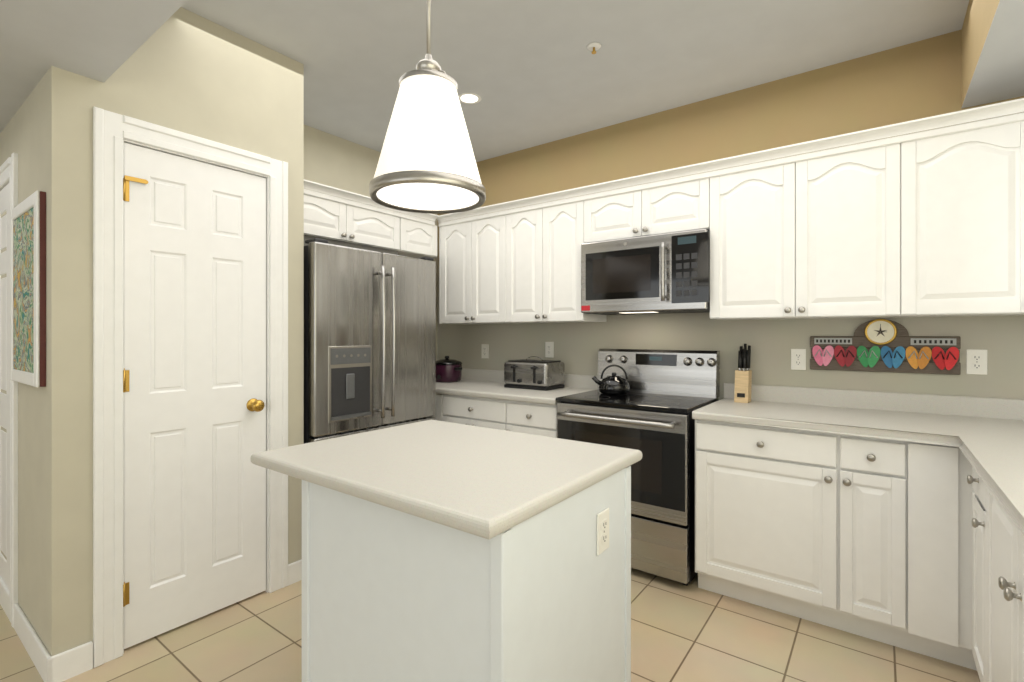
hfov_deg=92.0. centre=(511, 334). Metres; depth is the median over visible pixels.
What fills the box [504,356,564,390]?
toaster
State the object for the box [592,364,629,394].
kettle
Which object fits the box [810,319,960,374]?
wall decoration
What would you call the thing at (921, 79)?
wall
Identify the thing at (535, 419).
base cabinet
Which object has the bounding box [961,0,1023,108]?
wall
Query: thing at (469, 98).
recessed light
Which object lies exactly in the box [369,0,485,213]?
pendant lamp
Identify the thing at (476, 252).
upper cabinet
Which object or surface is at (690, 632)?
floor
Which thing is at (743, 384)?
knife block
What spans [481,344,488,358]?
electrical outlet
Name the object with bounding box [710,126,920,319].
upper cabinet
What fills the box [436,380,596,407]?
countertop
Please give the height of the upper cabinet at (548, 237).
0.796 m
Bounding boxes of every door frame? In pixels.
[0,153,17,627]
[93,107,287,667]
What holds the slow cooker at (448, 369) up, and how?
on the countertop
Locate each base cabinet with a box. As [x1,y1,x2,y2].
[433,392,448,421]
[449,396,512,430]
[513,404,556,437]
[692,396,1023,681]
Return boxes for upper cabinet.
[304,179,438,257]
[438,206,512,323]
[513,194,606,323]
[585,170,712,242]
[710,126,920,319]
[921,106,1023,316]
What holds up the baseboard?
attached to the wall at (22, 134)
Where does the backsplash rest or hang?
attached to the wall at (921, 79)
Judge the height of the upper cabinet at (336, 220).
0.412 m
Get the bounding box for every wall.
[0,75,44,645]
[45,7,303,655]
[304,125,436,359]
[437,29,1023,399]
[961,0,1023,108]
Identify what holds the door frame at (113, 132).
attached to the wall at (181, 69)
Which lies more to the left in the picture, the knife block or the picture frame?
the picture frame
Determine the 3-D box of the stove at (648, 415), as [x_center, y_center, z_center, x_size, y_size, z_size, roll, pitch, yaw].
[0.726,0.694,2.896,0.762,1.192,0.688,0,0,37]
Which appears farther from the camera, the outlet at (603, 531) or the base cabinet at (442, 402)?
the base cabinet at (442, 402)
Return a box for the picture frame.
[9,190,45,387]
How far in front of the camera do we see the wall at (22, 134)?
2.03 m
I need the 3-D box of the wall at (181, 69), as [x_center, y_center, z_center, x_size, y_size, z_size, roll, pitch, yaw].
[-1.681,-0.070,2.430,0.700,2.720,0.993,0,0,37]
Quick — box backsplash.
[461,368,1023,419]
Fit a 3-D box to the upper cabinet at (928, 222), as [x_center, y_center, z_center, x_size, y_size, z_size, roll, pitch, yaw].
[2.008,-0.482,2.189,0.566,0.796,0.329,0,0,37]
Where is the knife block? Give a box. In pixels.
[734,344,751,402]
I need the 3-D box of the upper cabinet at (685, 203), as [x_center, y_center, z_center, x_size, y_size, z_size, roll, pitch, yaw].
[0.861,-0.728,3.044,0.767,0.305,0.329,0,0,37]
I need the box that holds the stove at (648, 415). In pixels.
[556,349,719,585]
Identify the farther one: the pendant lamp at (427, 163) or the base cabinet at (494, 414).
the base cabinet at (494, 414)
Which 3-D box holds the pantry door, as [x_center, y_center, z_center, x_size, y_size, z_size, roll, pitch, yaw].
[-1.388,0.250,2.223,0.107,2.056,0.586,0,0,37]
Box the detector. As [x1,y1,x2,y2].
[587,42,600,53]
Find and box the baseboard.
[0,559,301,681]
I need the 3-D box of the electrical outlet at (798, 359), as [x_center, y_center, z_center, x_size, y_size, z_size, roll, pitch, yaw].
[1.572,0.138,2.714,0.072,0.116,0.008,0,0,37]
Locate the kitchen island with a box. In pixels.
[250,420,641,681]
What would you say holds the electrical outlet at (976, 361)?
attached to the wall at (921, 79)
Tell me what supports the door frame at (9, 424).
attached to the wall at (22, 134)
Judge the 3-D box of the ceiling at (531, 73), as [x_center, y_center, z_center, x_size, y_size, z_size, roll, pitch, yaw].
[0.261,-1.480,2.207,4.320,0.100,2.650,0,0,37]
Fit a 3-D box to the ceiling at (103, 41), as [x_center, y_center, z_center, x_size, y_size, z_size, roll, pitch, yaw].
[-2.590,-1.260,-0.003,6.250,0.540,4.300,0,0,37]
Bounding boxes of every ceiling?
[0,0,186,132]
[181,0,968,161]
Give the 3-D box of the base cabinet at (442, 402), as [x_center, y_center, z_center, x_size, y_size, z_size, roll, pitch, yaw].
[-0.557,0.855,3.925,0.714,0.870,0.610,0,0,37]
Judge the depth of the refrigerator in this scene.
2.85 m
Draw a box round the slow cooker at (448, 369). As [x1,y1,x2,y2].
[436,356,461,382]
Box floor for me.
[0,568,979,681]
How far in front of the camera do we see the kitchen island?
1.30 m
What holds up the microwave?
attached to the upper cabinet at (685, 203)
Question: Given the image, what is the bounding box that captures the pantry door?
[123,143,265,648]
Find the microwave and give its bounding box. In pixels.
[581,229,709,314]
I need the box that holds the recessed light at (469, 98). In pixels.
[458,93,480,103]
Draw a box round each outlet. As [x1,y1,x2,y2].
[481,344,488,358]
[545,342,553,357]
[597,508,608,555]
[791,349,805,369]
[966,349,987,374]
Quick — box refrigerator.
[304,238,435,443]

